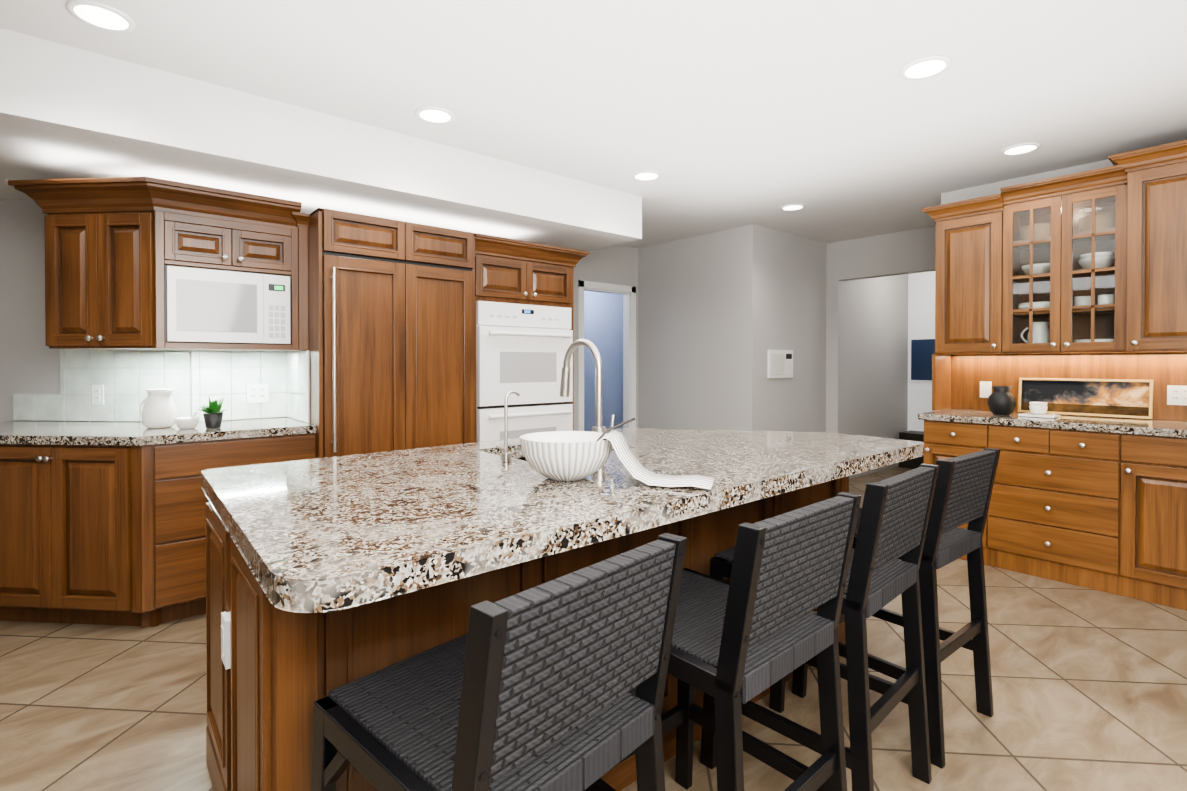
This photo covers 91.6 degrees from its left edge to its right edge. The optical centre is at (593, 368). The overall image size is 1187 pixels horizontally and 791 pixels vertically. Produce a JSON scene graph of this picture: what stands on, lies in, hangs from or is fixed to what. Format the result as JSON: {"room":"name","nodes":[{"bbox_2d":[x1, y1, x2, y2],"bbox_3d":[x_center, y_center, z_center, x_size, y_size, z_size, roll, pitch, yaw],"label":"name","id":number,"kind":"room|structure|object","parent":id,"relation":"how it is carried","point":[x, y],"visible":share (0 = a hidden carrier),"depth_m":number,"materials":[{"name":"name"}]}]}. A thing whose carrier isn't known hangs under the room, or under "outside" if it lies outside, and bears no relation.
{"room":"kitchen","nodes":[
{"label":"kitchen","id":0,"kind":"room"},
{"bbox_2d":[0,200,191,421],"bbox_3d":[-3.787,-0.039,3.464,3.000,2.530,0.100,0,1,5],"label":"wall","id":1,"kind":"structure","parent":0,"point":[29,361],"depth_m":3.37,"materials":[{"name":"grey paint"}]},
{"bbox_2d":[4,393,51,424],"bbox_3d":[-3.230,0.226,3.363,0.235,0.159,0.238,0,1,-40],"label":"backsplash","id":2,"kind":"structure","parent":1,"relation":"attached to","point":[26,406],"depth_m":3.36,"materials":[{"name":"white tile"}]},
{"bbox_2d":[32,177,167,352],"bbox_3d":[-2.510,-0.504,2.963,0.451,0.808,0.755,0,1,-40],"label":"upper cabinet","id":3,"kind":"object","parent":1,"relation":"attached to","point":[106,256],"depth_m":2.83,"materials":[{"name":"brown wood"}]},
{"bbox_2d":[52,353,195,428],"bbox_3d":[-2.695,0.091,3.322,0.568,0.429,0.567,0,1,-40],"label":"backsplash","id":4,"kind":"structure","parent":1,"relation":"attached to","point":[96,388],"depth_m":3.32,"materials":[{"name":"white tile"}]},
{"bbox_2d":[13,349,309,422],"bbox_3d":[-2.492,0.091,3.306,1.285,0.429,1.280,0,1,-40],"label":"backsplash","id":5,"kind":"structure","parent":1,"relation":"attached to","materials":[{"name":"grey tile"}]},
{"bbox_2d":[168,181,235,352],"bbox_3d":[-2.247,-0.506,3.186,0.314,0.808,0.755,0,1,-40],"label":"upper cabinet","id":6,"kind":"object","parent":1,"relation":"attached to","point":[201,219],"depth_m":2.92,"materials":[{"name":"brown wood"}]},
{"bbox_2d":[236,273,295,348],"bbox_3d":[-2.008,-0.337,3.156,0.566,0.400,0.398,0,1,-40],"label":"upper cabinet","id":7,"kind":"object","parent":1,"relation":"attached to","point":[265,302],"depth_m":3.11,"materials":[{"name":"plastic"}]},
{"bbox_2d":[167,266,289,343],"bbox_3d":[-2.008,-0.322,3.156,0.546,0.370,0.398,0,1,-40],"label":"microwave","id":8,"kind":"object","parent":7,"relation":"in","point":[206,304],"depth_m":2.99,"materials":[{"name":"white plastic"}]},
{"bbox_2d":[236,193,303,280],"bbox_3d":[-2.036,-0.716,3.186,0.636,0.388,0.484,0,1,-40],"label":"upper cabinet","id":9,"kind":"object","parent":1,"relation":"attached to","point":[269,230],"depth_m":3.12,"materials":[{"name":"brown wood"}]},
{"bbox_2d":[0,28,641,250],"bbox_3d":[-3.020,-1.145,3.495,6.370,0.320,2.980,0,1,-40],"label":"soffit","id":10,"kind":"structure","parent":0,"point":[68,112],"depth_m":2.87,"materials":[{"name":"white paint"}]},
{"bbox_2d":[0,466,1186,790],"bbox_3d":[0.794,1.275,3.530,12.400,0.100,9.900,0,1,-40],"label":"floor","id":11,"kind":"structure","parent":0,"point":[1088,690],"depth_m":2.12,"materials":[{"name":"tile"}]},
{"bbox_2d":[0,449,127,625],"bbox_3d":[-2.690,0.790,3.023,1.311,0.880,1.315,0,1,-40],"label":"base cabinet","id":12,"kind":"object","parent":11,"relation":"on","point":[64,516],"depth_m":2.69,"materials":[{"name":"brown wood"}]},
{"bbox_2d":[0,409,311,456],"bbox_3d":[-2.611,0.329,3.112,1.718,0.040,1.403,0,1,-40],"label":"countertop","id":13,"kind":"structure","parent":12,"relation":"on","point":[33,436],"depth_m":2.83,"materials":[{"name":"white stone"}]},
{"bbox_2d":[139,389,176,427],"bbox_3d":[-2.270,0.205,3.013,0.153,0.205,0.153,0,1,-40],"label":"pitcher","id":14,"kind":"object","parent":13,"relation":"on","point":[158,409],"visible":1,"depth_m":2.97,"materials":[{"name":"white ceramic"}]},
{"bbox_2d":[175,411,199,428],"bbox_3d":[-2.089,0.263,2.968,0.103,0.090,0.103,0,1,-40],"label":"bowl","id":15,"kind":"object","parent":13,"relation":"on","point":[192,421],"visible":0.96,"depth_m":2.94,"materials":[{"name":"white ceramic"}]},
{"bbox_2d":[193,398,227,427],"bbox_3d":[-1.983,0.225,2.994,0.178,0.165,0.153,0,1,-40],"label":"potted plant","id":16,"kind":"object","parent":13,"relation":"on","point":[213,415],"visible":1,"depth_m":2.98,"materials":[{"name":"green plant"}]},
{"bbox_2d":[284,208,479,458],"bbox_3d":[-1.340,0.179,3.659,0.952,2.090,0.676,0,1,-40],"label":"tall cabinet","id":17,"kind":"object","parent":11,"relation":"on","point":[322,333],"depth_m":3.33,"materials":[{"name":"brown wood"}]},
{"bbox_2d":[300,208,475,457],"bbox_3d":[-1.311,0.179,3.635,0.940,2.090,0.751,0,1,-40],"label":"fridge","id":18,"kind":"object","parent":17,"relation":"in","point":[387,361],"depth_m":3.32,"materials":[{"name":"brown wood"}]},
{"bbox_2d":[311,533,686,790],"bbox_3d":[-0.181,0.770,1.030,0.546,0.955,0.446,0,1,42],"label":"stool","id":19,"kind":"object","parent":11,"relation":"on","point":[532,689],"visible":1,"depth_m":0.89,"materials":[{"name":"black wicker"}]},
{"bbox_2d":[205,479,848,790],"bbox_3d":[-0.029,0.803,2.212,2.366,0.867,0.944,0,1,-40],"label":"kitchen island","id":20,"kind":"object","parent":11,"relation":"on","point":[264,680],"depth_m":1.32,"materials":[{"name":"wood"}]},
{"bbox_2d":[201,427,923,630],"bbox_3d":[0.089,0.344,2.135,2.490,0.056,1.244,0,1,-40],"label":"island countertop","id":21,"kind":"structure","parent":20,"relation":"on","point":[319,538],"depth_m":1.42,"materials":[{"name":"beige stone"}]},
{"bbox_2d":[496,390,519,461],"bbox_3d":[-0.292,0.197,1.981,0.093,0.242,0.032,0,1,-40],"label":"faucet","id":22,"kind":"object","parent":21,"relation":"on","point":[505,456],"depth_m":1.97,"materials":[{"name":"silver metal"}]},
{"bbox_2d":[520,431,611,480],"bbox_3d":[-0.078,0.260,1.691,0.275,0.121,0.275,0,1,-40],"label":"ribbed bowl","id":23,"kind":"object","parent":21,"relation":"on","point":[566,455],"visible":0.96,"depth_m":1.59,"materials":[{"name":"ceramic"}]},
{"bbox_2d":[597,417,634,440],"bbox_3d":[0.046,0.213,1.744,0.188,0.121,0.008,0,1,-28],"label":"spoon","id":24,"kind":"object","parent":23,"relation":"in","point":[612,428],"visible":0.56,"depth_m":1.75,"materials":[{"name":"grey metal"}]},
{"bbox_2d":[559,339,614,433],"bbox_3d":[-0.026,0.103,2.141,0.104,0.426,0.251,0,1,-40],"label":"faucet","id":25,"kind":"object","parent":21,"relation":"on","point":[565,374],"depth_m":2.07,"materials":[{"name":"silver metal"}]},
{"bbox_2d":[599,430,714,489],"bbox_3d":[0.166,0.251,1.619,0.332,0.132,0.130,0,1,16],"label":"cloth","id":26,"kind":"object","parent":21,"relation":"on","point":[632,464],"visible":0.9,"depth_m":1.61,"materials":[{"name":"white fabric"}]},
{"bbox_2d":[480,234,579,441],"bbox_3d":[-0.658,0.174,4.256,0.860,2.089,0.651,0,1,-40],"label":"tall cabinet","id":27,"kind":"object","parent":11,"relation":"on","point":[527,288],"depth_m":3.99,"materials":[{"name":"brown wood"}]},
{"bbox_2d":[476,301,572,441],"bbox_3d":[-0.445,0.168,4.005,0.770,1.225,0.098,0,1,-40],"label":"double oven","id":28,"kind":"object","parent":27,"relation":"in","point":[522,346],"depth_m":3.97,"materials":[{"name":"white metal"}]},
{"bbox_2d":[584,492,860,790],"bbox_3d":[0.278,0.766,1.393,0.446,0.955,0.546,0,1,-42],"label":"stool","id":29,"kind":"object","parent":11,"relation":"on","point":[755,626],"visible":0.75,"depth_m":1.23,"materials":[{"name":"black wicker"}]},
{"bbox_2d":[700,463,938,790],"bbox_3d":[0.684,0.763,1.765,0.446,0.955,0.546,0,1,-43],"label":"stool","id":30,"kind":"object","parent":11,"relation":"on","point":[894,519],"visible":0.6,"depth_m":1.59,"materials":[{"name":"black"}]},
{"bbox_2d":[792,448,1000,768],"bbox_3d":[1.099,0.760,2.118,0.446,0.955,0.546,0,1,-38],"label":"stool","id":31,"kind":"object","parent":11,"relation":"on","point":[963,489],"visible":0.6,"depth_m":1.92,"materials":[{"name":"black"}]},
{"bbox_2d":[899,430,923,468],"bbox_3d":[4.054,0.986,6.825,0.340,0.420,0.700,0,1,-40],"label":"chair","id":32,"kind":"object","parent":11,"relation":"on","point":[911,435],"depth_m":6.88,"materials":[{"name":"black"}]},
{"bbox_2d":[918,416,989,565],"bbox_3d":[2.553,0.782,3.913,0.629,0.880,0.370,0,1,-40],"label":"base cabinet","id":33,"kind":"object","parent":11,"relation":"on","point":[943,439],"depth_m":3.69,"materials":[{"name":"brown wood"}]},
{"bbox_2d":[990,424,1113,593],"bbox_3d":[2.872,0.785,3.541,0.625,0.880,0.736,0,1,-40],"label":"base cabinet","id":34,"kind":"object","parent":11,"relation":"on","point":[1052,499],"depth_m":3.32,"materials":[{"name":"brown wood"}]},
{"bbox_2d":[918,408,1186,435],"bbox_3d":[3.150,0.328,3.202,0.636,0.040,2.280,0,1,-40],"label":"countertop","id":35,"kind":"structure","parent":34,"relation":"on","point":[1112,424],"depth_m":3.39,"materials":[{"name":"beige stone"}]},
{"bbox_2d":[987,386,1015,414],"bbox_3d":[2.674,0.208,3.780,0.156,0.185,0.156,0,1,-40],"label":"vase","id":36,"kind":"object","parent":35,"relation":"on","point":[1001,400],"visible":1,"depth_m":3.73,"materials":[{"name":"black ceramic"}]},
{"bbox_2d":[1018,402,1059,417],"bbox_3d":[2.803,0.258,3.628,0.160,0.089,0.180,0,1,-40],"label":"cup","id":37,"kind":"object","parent":35,"relation":"on","point":[1038,409],"visible":1,"depth_m":3.60,"materials":[{"name":"white ceramic"}]},
{"bbox_2d":[1018,378,1153,418],"bbox_3d":[3.108,0.183,3.677,0.050,0.235,0.660,0,1,-40],"label":"picture frame","id":38,"kind":"object","parent":35,"relation":"on","point":[1122,398],"visible":0.98,"depth_m":3.64,"materials":[{"name":"gold metal"}]},
{"bbox_2d":[1114,432,1186,610],"bbox_3d":[3.286,0.790,3.051,0.629,0.880,0.673,0,1,-40],"label":"base cabinet","id":39,"kind":"object","parent":11,"relation":"on","point":[1150,468],"depth_m":3.02,"materials":[{"name":"brown wood"}]},
{"bbox_2d":[0,0,1186,248],"bbox_3d":[0.794,-1.355,3.507,12.400,0.100,9.900,0,1,-40],"label":"ceiling","id":40,"kind":"structure","parent":0,"point":[722,114],"depth_m":2.62,"materials":[{"name":"white paint"}]},
{"bbox_2d":[66,0,135,32],"bbox_3d":[-1.802,-1.288,2.114,0.196,0.008,0.196,0,1,-40],"label":"recessed light","id":41,"kind":"object","parent":40,"relation":"in","point":[100,15],"visible":1,"depth_m":2.10,"materials":[{"name":"white plastic"}]},
{"bbox_2d":[415,106,454,123],"bbox_3d":[-0.811,-1.295,2.956,0.196,0.008,0.196,0,1,-40],"label":"recessed light","id":42,"kind":"object","parent":40,"relation":"in","point":[435,115],"visible":1,"depth_m":2.95,"materials":[{"name":"white plastic"}]},
{"bbox_2d":[632,171,660,180],"bbox_3d":[0.358,-1.303,3.912,0.196,0.008,0.196,0,1,-40],"label":"recessed light","id":43,"kind":"object","parent":40,"relation":"in","point":[646,175],"visible":1,"depth_m":3.89,"materials":[{"name":"white"}]},
{"bbox_2d":[780,204,804,210],"bbox_3d":[1.621,-1.310,4.696,0.196,0.008,0.196,0,1,-40],"label":"recessed light","id":44,"kind":"object","parent":40,"relation":"in","point":[790,207],"visible":0.98,"depth_m":4.68,"materials":[{"name":"white plastic"}]},
{"bbox_2d":[899,56,951,79],"bbox_3d":[1.428,-1.291,2.485,0.196,0.008,0.196,0,1,-40],"label":"recessed light","id":45,"kind":"object","parent":40,"relation":"in","point":[925,67],"visible":1,"depth_m":2.47,"materials":[{"name":"white plastic"}]},
{"bbox_2d":[1000,143,1040,155],"bbox_3d":[2.532,-1.299,3.424,0.196,0.008,0.196,0,1,-40],"label":"recessed light","id":46,"kind":"object","parent":40,"relation":"in","point":[1022,148],"visible":0.98,"depth_m":3.41,"materials":[{"name":"white"}]},
{"bbox_2d":[584,291,622,430],"bbox_3d":[-0.053,-0.073,7.294,0.100,2.530,1.850,0,1,-40],"label":"wall","id":47,"kind":"structure","parent":0,"point":[603,322],"depth_m":6.98,"materials":[{"name":"blue paint"}]},
{"bbox_2d":[574,245,637,430],"bbox_3d":[-0.203,-0.061,5.887,1.750,2.530,0.100,0,1,-40],"label":"wall","id":48,"kind":"structure","parent":0,"point":[616,264],"depth_m":6.11,"materials":[{"name":"grey paint"}]},
{"bbox_2d":[578,280,635,430],"bbox_3d":[0.123,0.152,6.154,0.810,2.100,0.118,0,1,-40],"label":"door frame","id":49,"kind":"structure","parent":48,"relation":"attached to","point":[629,367],"depth_m":6.33,"materials":[{"name":"white wood"}]},
{"bbox_2d":[638,224,825,431],"bbox_3d":[1.503,-0.065,6.366,1.470,2.530,1.580,0,1,-40],"label":"wall block","id":50,"kind":"object","parent":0,"point":[721,313],"visible":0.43,"depth_m":5.74,"materials":[{"name":"grey paint"}]},
{"bbox_2d":[767,350,792,377],"bbox_3d":[1.807,-0.043,5.569,0.420,0.270,0.023,0,1,-40],"label":"intercom","id":51,"kind":"object","parent":50,"relation":"attached to","point":[779,363],"visible":0.98,"depth_m":5.54,"materials":[{"name":"white plastic"}]},
{"bbox_2d":[843,274,907,478],"bbox_3d":[3.257,-0.068,6.735,1.680,2.530,0.130,0,1,-40],"label":"wall","id":52,"kind":"structure","parent":0,"point":[875,361],"depth_m":6.65,"materials":[{"name":"grey paint"}]},
{"bbox_2d":[826,226,935,433],"bbox_3d":[3.005,-0.059,5.642,0.120,2.530,1.470,0,1,-40],"label":"wall","id":53,"kind":"structure","parent":0,"point":[902,252],"depth_m":5.95,"materials":[{"name":"grey paint"}]},
{"bbox_2d":[908,271,939,430],"bbox_3d":[4.343,-0.069,6.832,0.100,2.530,1.390,0,1,-40],"label":"wall","id":54,"kind":"structure","parent":0,"point":[921,305],"depth_m":7.12,"materials":[{"name":"white paint"}]},
{"bbox_2d":[911,339,934,379],"bbox_3d":[4.133,-0.105,6.974,0.025,0.500,0.540,0,1,-40],"label":"framed picture","id":55,"kind":"object","parent":54,"relation":"attached to","point":[922,351],"depth_m":7.07,"materials":[{"name":"blue"}]},
{"bbox_2d":[930,192,1029,355],"bbox_3d":[2.668,-0.612,3.982,0.349,1.025,0.454,0,1,-40],"label":"upper cabinet","id":56,"kind":"object","parent":0,"relation":"attached to","point":[982,258],"depth_m":3.85,"materials":[{"name":"brown wood"}]},
{"bbox_2d":[941,159,1172,420],"bbox_3d":[4.413,-0.036,3.052,1.090,2.530,4.300,0,1,-40],"label":"wall block","id":57,"kind":"object","parent":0,"point":[972,192],"visible":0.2,"depth_m":4.01,"materials":[{"name":"grey paint"}]},
{"bbox_2d":[1110,140,1186,355],"bbox_3d":[3.333,-0.648,3.161,0.399,1.111,0.674,0,1,-40],"label":"upper cabinet","id":58,"kind":"object","parent":0,"relation":"attached to","point":[1148,186],"depth_m":3.18,"materials":[{"name":"brown wood"}]}
]}

